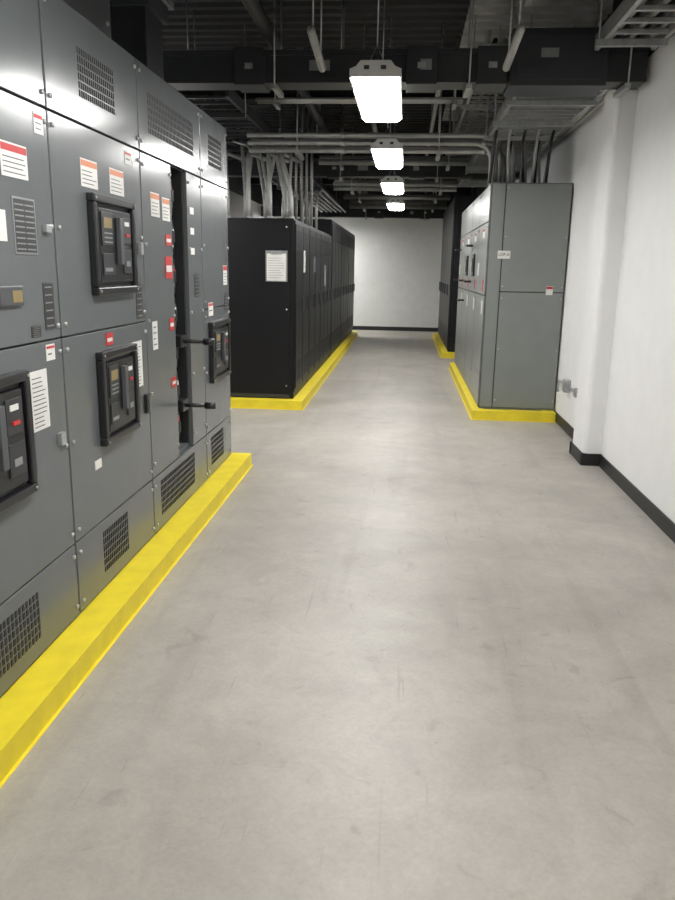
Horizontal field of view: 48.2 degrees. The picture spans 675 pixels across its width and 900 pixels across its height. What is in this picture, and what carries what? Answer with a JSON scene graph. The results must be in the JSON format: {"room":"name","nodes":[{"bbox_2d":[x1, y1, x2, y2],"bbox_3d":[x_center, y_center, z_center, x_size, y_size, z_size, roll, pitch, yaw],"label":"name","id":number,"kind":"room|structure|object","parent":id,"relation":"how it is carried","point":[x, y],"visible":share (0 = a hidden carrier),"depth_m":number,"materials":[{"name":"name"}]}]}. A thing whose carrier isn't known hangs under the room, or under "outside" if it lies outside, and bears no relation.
{"room":"electrical room","nodes":[
{"label":"electrical room","id":0,"kind":"room"},
{"bbox_2d":[227,159,265,217],"bbox_3d":[-2.975,-2.243,7.733,0.150,3.750,24.800,2,14,5],"label":"wall","id":1,"kind":"structure","parent":0,"point":[236,190],"depth_m":16.30,"materials":[{"name":"white paint"}]},
{"bbox_2d":[0,330,674,899],"bbox_3d":[-0.314,-0.247,7.968,5.560,0.150,24.800,2,14,5],"label":"floor","id":2,"kind":"structure","parent":0,"point":[420,649],"depth_m":2.85,"materials":[{"name":"concrete"}]},
{"bbox_2d":[0,452,252,788],"bbox_3d":[-1.810,0.935,2.399,1.596,0.100,7.724,2,14,5],"label":"curb","id":3,"kind":"object","parent":2,"relation":"on","point":[37,697],"visible":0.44,"depth_m":3.14,"materials":[{"name":"paint"}]},
{"bbox_2d":[0,0,78,696],"bbox_3d":[-1.728,-0.383,2.496,1.323,2.420,1.006,2,14,5],"label":"tall cabinet","id":4,"kind":"object","parent":3,"relation":"on","point":[39,600],"visible":1,"depth_m":2.67,"materials":[{"name":"grey metal"}]},
{"bbox_2d":[38,0,154,611],"bbox_3d":[-1.641,-0.614,3.465,1.323,2.420,0.986,2,14,5],"label":"tall cabinet","id":5,"kind":"object","parent":3,"relation":"on","point":[89,80],"visible":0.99,"depth_m":3.28,"materials":[{"name":"grey metal"}]},
{"bbox_2d":[62,0,110,37],"bbox_3d":[-1.573,-2.189,3.067,1.005,0.830,0.920,2,14,5],"label":"box","id":6,"kind":"object","parent":5,"relation":"on","point":[97,12],"visible":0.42,"depth_m":3.34,"materials":[{"name":"paint"}]},
{"bbox_2d":[135,58,215,533],"bbox_3d":[-1.474,-0.857,4.491,1.470,2.420,1.136,2,14,5],"label":"tall cabinet","id":7,"kind":"object","parent":3,"relation":"on","point":[167,121],"visible":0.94,"depth_m":4.35,"materials":[{"name":"grey metal"}]},
{"bbox_2d":[110,0,167,79],"bbox_3d":[-1.319,-2.511,4.536,0.530,0.780,0.400,2,14,5],"label":"duct","id":8,"kind":"object","parent":7,"relation":"on","point":[136,25],"visible":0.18,"depth_m":4.39,"materials":[{"name":"metal"}]},
{"bbox_2d":[198,107,231,478],"bbox_3d":[-1.464,-1.078,5.412,1.323,2.420,0.746,2,14,5],"label":"tall cabinet","id":9,"kind":"object","parent":3,"relation":"on","point":[212,135],"visible":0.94,"depth_m":5.29,"materials":[{"name":"grey metal"}]},
{"bbox_2d":[230,331,357,409],"bbox_3d":[-0.852,-1.687,13.390,1.824,0.100,10.044,2,14,5],"label":"curb","id":10,"kind":"object","parent":2,"relation":"on","point":[300,401],"visible":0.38,"depth_m":8.84,"materials":[{"name":"paint"}]},
{"bbox_2d":[227,218,309,398],"bbox_3d":[-1.173,-1.701,8.992,1.575,1.970,1.234,2,14,5],"label":"tall cabinet","id":11,"kind":"object","parent":10,"relation":"on","point":[269,304],"visible":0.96,"depth_m":8.41,"materials":[{"name":"black metal"}]},
{"bbox_2d":[307,225,321,381],"bbox_3d":[-1.062,-1.994,10.220,1.575,1.970,1.260,2,14,5],"label":"tall cabinet","id":12,"kind":"object","parent":10,"relation":"on","point":[315,294],"visible":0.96,"depth_m":10.07,"materials":[{"name":"black metal"}]},
{"bbox_2d":[297,219,341,356],"bbox_3d":[-0.776,-2.862,13.320,1.575,2.220,1.800,2,14,5],"label":"tall cabinet","id":13,"kind":"object","parent":10,"relation":"on","point":[328,226],"visible":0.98,"depth_m":12.93,"materials":[{"name":"black metal"}]},
{"bbox_2d":[318,230,331,369],"bbox_3d":[-0.935,-2.327,11.615,1.575,1.970,1.580,2,14,5],"label":"tall cabinet","id":14,"kind":"object","parent":10,"relation":"on","point":[326,241],"visible":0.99,"depth_m":11.46,"materials":[{"name":"black metal"}]},
{"bbox_2d":[339,226,348,345],"bbox_3d":[-0.616,-3.284,15.088,1.575,2.220,1.750,2,14,5],"label":"tall cabinet","id":15,"kind":"object","parent":10,"relation":"on","point":[345,233],"visible":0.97,"depth_m":14.91,"materials":[{"name":"black metal"}]},
{"bbox_2d":[346,232,354,337],"bbox_3d":[-0.454,-3.712,16.881,1.575,2.220,1.850,2,14,5],"label":"tall cabinet","id":16,"kind":"object","parent":10,"relation":"on","point":[351,259],"visible":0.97,"depth_m":16.71,"materials":[{"name":"black metal"}]},
{"bbox_2d":[432,333,454,357],"bbox_3d":[2.552,-2.220,15.855,0.964,0.100,4.424,2,14,5],"label":"curb","id":17,"kind":"object","parent":2,"relation":"on","point":[442,351],"visible":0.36,"depth_m":14.63,"materials":[{"name":"paint"}]},
{"bbox_2d":[438,195,479,351],"bbox_3d":[2.616,-3.602,15.512,0.860,2.750,4.115,2,14,5],"label":"tall cabinet","id":18,"kind":"object","parent":17,"relation":"on","point":[452,217],"visible":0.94,"depth_m":13.80,"materials":[{"name":"black metal"}]},
{"bbox_2d":[449,362,555,422],"bbox_3d":[2.069,-0.861,10.160,0.899,0.100,4.374,2,14,5],"label":"curb","id":19,"kind":"object","parent":2,"relation":"on","point":[475,413],"visible":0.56,"depth_m":8.08,"materials":[{"name":"paint"}]},
{"bbox_2d":[454,182,572,410],"bbox_3d":[2.079,-2.040,9.867,0.904,2.330,4.070,2,14,5],"label":"tall cabinet","id":20,"kind":"object","parent":19,"relation":"on","point":[514,240],"visible":1,"depth_m":7.96,"materials":[{"name":"grey metal"}]},
{"bbox_2d":[272,185,475,327],"bbox_3d":[0.800,-4.992,19.455,5.260,3.750,0.150,2,14,5],"label":"wall","id":21,"kind":"structure","parent":0,"point":[397,263],"depth_m":19.37,"materials":[{"name":"paint"}]},
{"bbox_2d":[352,326,437,331],"bbox_3d":[0.756,-3.199,19.803,5.248,0.100,0.012,2,14,5],"label":"baseboard","id":22,"kind":"structure","parent":21,"relation":"attached to","point":[354,327],"depth_m":19.74,"materials":[{"name":"black rubber"}]},
{"bbox_2d":[162,0,612,132],"bbox_3d":[-0.248,-4.017,7.062,5.560,0.195,24.800,2,14,5],"label":"ceiling","id":23,"kind":"structure","parent":0,"point":[219,24],"depth_m":6.91,"materials":[{"name":"black paint"}]},
{"bbox_2d":[178,24,339,204],"bbox_3d":[-0.822,-4.646,11.764,0.806,0.793,11.200,2,14,5],"label":"cable tray","id":24,"kind":"object","parent":23,"relation":"hanging from","point":[245,111],"visible":0.29,"depth_m":7.68,"materials":[{"name":"grey metal"}]},
{"bbox_2d":[225,104,345,228],"bbox_3d":[-0.809,-4.338,12.285,1.410,1.633,8.330,2,14,5],"label":"conduit","id":25,"kind":"object","parent":23,"relation":"hanging from","point":[287,210],"visible":0.61,"depth_m":8.81,"materials":[{"name":"metal"}]},
{"bbox_2d":[241,0,363,193],"bbox_3d":[-0.334,-3.652,7.157,0.097,0.557,24.400,2,14,5],"label":"conduit","id":26,"kind":"object","parent":23,"relation":"hanging from","point":[254,8],"visible":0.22,"depth_m":5.42,"materials":[{"name":"metal"}]},
{"bbox_2d":[307,0,325,71],"bbox_3d":[-0.125,-2.923,4.758,0.050,0.848,0.655,2,14,5],"label":"conduit","id":27,"kind":"object","parent":23,"relation":"hanging from","point":[316,47],"visible":1,"depth_m":4.80,"materials":[{"name":"metal"}]},
{"bbox_2d":[186,0,455,49],"bbox_3d":[-0.862,-3.527,6.409,3.980,0.469,0.260,2,14,5],"label":"rack","id":28,"kind":"object","parent":23,"relation":"hanging from","point":[342,20],"visible":0.13,"depth_m":6.37,"materials":[{"name":"metal"}]},
{"bbox_2d":[226,138,444,159],"bbox_3d":[0.261,-5.104,12.795,5.260,0.340,0.180,2,14,5],"label":"steel beam","id":29,"kind":"structure","parent":23,"relation":"attached to","point":[315,155],"depth_m":12.82,"materials":[{"name":"black metal"}]},
{"bbox_2d":[177,90,501,101],"bbox_3d":[-0.143,-4.041,8.337,5.260,0.340,0.180,2,14,5],"label":"steel beam","id":30,"kind":"structure","parent":23,"relation":"attached to","point":[250,97],"depth_m":8.36,"materials":[{"name":"black metal"}]},
{"bbox_2d":[162,0,532,9],"bbox_3d":[-0.454,-3.088,4.723,5.100,0.521,0.260,2,14,5],"label":"rack","id":31,"kind":"object","parent":23,"relation":"hanging from","point":[168,3],"visible":0.63,"depth_m":4.82,"materials":[{"name":"metal"}]},
{"bbox_2d":[250,177,456,184],"bbox_3d":[0.611,-6.029,16.670,5.260,0.340,0.180,2,14,5],"label":"steel beam","id":32,"kind":"structure","parent":23,"relation":"attached to","point":[254,181],"depth_m":16.75,"materials":[{"name":"black metal"}]},
{"bbox_2d":[255,29,463,109],"bbox_3d":[0.207,-3.602,7.172,1.980,0.643,0.260,2,14,5],"label":"rack","id":33,"kind":"object","parent":23,"relation":"hanging from","point":[454,100],"visible":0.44,"depth_m":7.20,"materials":[{"name":"metal"}]},
{"bbox_2d":[261,186,472,220],"bbox_3d":[0.725,-6.043,18.112,5.150,0.988,0.322,2,14,5],"label":"duct","id":34,"kind":"object","parent":23,"relation":"hanging from","point":[423,214],"visible":0.52,"depth_m":18.08,"materials":[{"name":"metal"}]},
{"bbox_2d":[364,23,377,132],"bbox_3d":[0.650,-4.686,11.363,0.058,0.477,9.700,2,14,5],"label":"conduit","id":35,"kind":"object","parent":23,"relation":"hanging from","point":[374,125],"visible":0.12,"depth_m":9.07,"materials":[{"name":"metal"}]},
{"bbox_2d":[227,122,519,182],"bbox_3d":[0.085,-4.404,11.027,5.150,0.888,0.322,2,14,5],"label":"duct","id":36,"kind":"object","parent":23,"relation":"hanging from","point":[234,166],"visible":0.41,"depth_m":10.96,"materials":[{"name":"metal"}]},
{"bbox_2d":[349,0,402,121],"bbox_3d":[0.275,-2.757,4.691,0.290,1.127,1.250,2,14,5],"label":"fluorescent light fixture","id":37,"kind":"object","parent":23,"relation":"hanging from","point":[376,84],"visible":1,"depth_m":4.45,"materials":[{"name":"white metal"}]},
{"bbox_2d":[284,104,475,146],"bbox_3d":[0.499,-3.974,8.914,2.250,0.723,0.360,2,14,5],"label":"rack","id":38,"kind":"object","parent":23,"relation":"hanging from","point":[317,104],"visible":0.16,"depth_m":8.88,"materials":[{"name":"metal"}]},
{"bbox_2d":[247,90,515,185],"bbox_3d":[0.467,-3.498,8.097,2.855,1.269,0.450,2,14,5],"label":"conduit pipes","id":39,"kind":"object","parent":23,"relation":"hanging from","point":[438,146],"visible":0.69,"depth_m":8.08,"materials":[{"name":"metal"}]},
{"bbox_2d":[370,18,403,168],"bbox_3d":[0.503,-3.357,7.211,0.290,1.127,1.250,2,14,5],"label":"fluorescent light fixture","id":40,"kind":"object","parent":23,"relation":"hanging from","point":[386,153],"visible":0.95,"depth_m":6.88,"materials":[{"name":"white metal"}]},
{"bbox_2d":[381,122,403,194],"bbox_3d":[0.744,-3.993,9.875,0.290,1.127,1.250,2,14,5],"label":"fluorescent light fixture","id":41,"kind":"object","parent":23,"relation":"hanging from","point":[394,185],"visible":0.85,"depth_m":9.48,"materials":[{"name":"white metal"}]},
{"bbox_2d":[319,104,467,170],"bbox_3d":[0.735,-4.132,9.887,1.950,0.863,0.260,2,14,5],"label":"rack","id":42,"kind":"object","parent":23,"relation":"hanging from","point":[340,160],"visible":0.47,"depth_m":9.92,"materials":[{"name":"metal"}]},
{"bbox_2d":[333,127,456,194],"bbox_3d":[0.918,-4.561,11.936,1.950,0.978,0.360,2,14,5],"label":"rack","id":43,"kind":"object","parent":23,"relation":"hanging from","point":[351,185],"visible":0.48,"depth_m":11.96,"materials":[{"name":"metal"}]},
{"bbox_2d":[386,195,404,210],"bbox_3d":[1.003,-4.675,12.734,0.290,1.127,1.250,2,14,5],"label":"fluorescent light fixture","id":44,"kind":"object","parent":23,"relation":"hanging from","point":[397,204],"visible":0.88,"depth_m":12.28,"materials":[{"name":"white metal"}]},
{"bbox_2d":[343,178,449,203],"bbox_3d":[1.103,-5.057,13.916,1.960,0.933,0.460,2,14,5],"label":"rack","id":45,"kind":"object","parent":23,"relation":"hanging from","point":[359,197],"visible":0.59,"depth_m":13.90,"materials":[{"name":"metal"}]},
{"bbox_2d":[349,178,446,211],"bbox_3d":[1.247,-5.382,15.400,1.980,0.988,0.310,2,14,5],"label":"rack","id":46,"kind":"object","parent":23,"relation":"hanging from","point":[354,204],"visible":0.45,"depth_m":15.45,"materials":[{"name":"metal"}]},
{"bbox_2d":[163,0,649,97],"bbox_3d":[-0.400,-3.087,5.506,5.180,0.888,0.375,2,14,5],"label":"duct","id":47,"kind":"object","parent":23,"relation":"hanging from","point":[547,62],"visible":0.7,"depth_m":5.39,"materials":[{"name":"grey metal"}]},
{"bbox_2d":[425,22,443,155],"bbox_3d":[1.347,-4.653,11.307,0.048,0.492,9.700,2,14,5],"label":"conduit","id":48,"kind":"object","parent":23,"relation":"hanging from","point":[438,92],"visible":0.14,"depth_m":8.19,"materials":[{"name":"metal"}]},
{"bbox_2d":[445,14,532,160],"bbox_3d":[1.626,-4.036,8.823,0.506,0.523,6.550,2,14,5],"label":"cable tray","id":49,"kind":"object","parent":23,"relation":"hanging from","point":[463,124],"visible":0.3,"depth_m":8.10,"materials":[{"name":"metal"}]},
{"bbox_2d":[502,0,525,71],"bbox_3d":[1.110,-2.877,4.657,0.050,0.848,0.655,2,14,5],"label":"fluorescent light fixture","id":50,"kind":"object","parent":23,"relation":"hanging from","point":[512,48],"visible":1,"depth_m":4.69,"materials":[{"name":"metal"}]},
{"bbox_2d":[457,0,607,186],"bbox_3d":[2.057,-3.685,8.997,0.862,1.271,6.900,2,14,5],"label":"cable tray","id":51,"kind":"object","parent":23,"relation":"hanging from","point":[534,125],"visible":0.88,"depth_m":7.51,"materials":[{"name":"metal"}]},
{"bbox_2d":[594,0,674,50],"bbox_3d":[1.518,-1.950,0.558,0.450,0.723,9.250,2,14,5],"label":"cable tray","id":52,"kind":"object","parent":23,"relation":"hanging from","point":[655,19],"visible":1,"depth_m":4.72,"materials":[{"name":"metal"}]},
{"bbox_2d":[476,13,674,522],"bbox_3d":[2.413,-2.043,7.292,0.150,3.750,24.800,2,14,5],"label":"wall","id":53,"kind":"structure","parent":0,"point":[638,440],"depth_m":5.37,"materials":[{"name":"white paint"}]},
{"bbox_2d":[557,379,577,397],"bbox_3d":[2.268,-0.600,7.460,0.060,0.180,0.892,2,14,5],"label":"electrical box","id":54,"kind":"object","parent":53,"relation":"attached to","point":[566,383],"visible":0.88,"depth_m":7.44,"materials":[{"name":"metal"}]},
{"bbox_2d":[553,410,674,542],"bbox_3d":[2.230,-0.275,7.731,0.157,0.100,24.500,2,14,5],"label":"baseboard","id":55,"kind":"structure","parent":53,"relation":"attached to","point":[652,511],"depth_m":5.57,"materials":[{"name":"black rubber"}]},
{"bbox_2d":[573,0,645,453],"bbox_3d":[2.176,-1.721,6.039,0.195,3.700,0.440,2,14,5],"label":"pilaster","id":56,"kind":"object","parent":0,"point":[618,121],"visible":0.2,"depth_m":5.96,"materials":[{"name":"white paint"}]}
]}

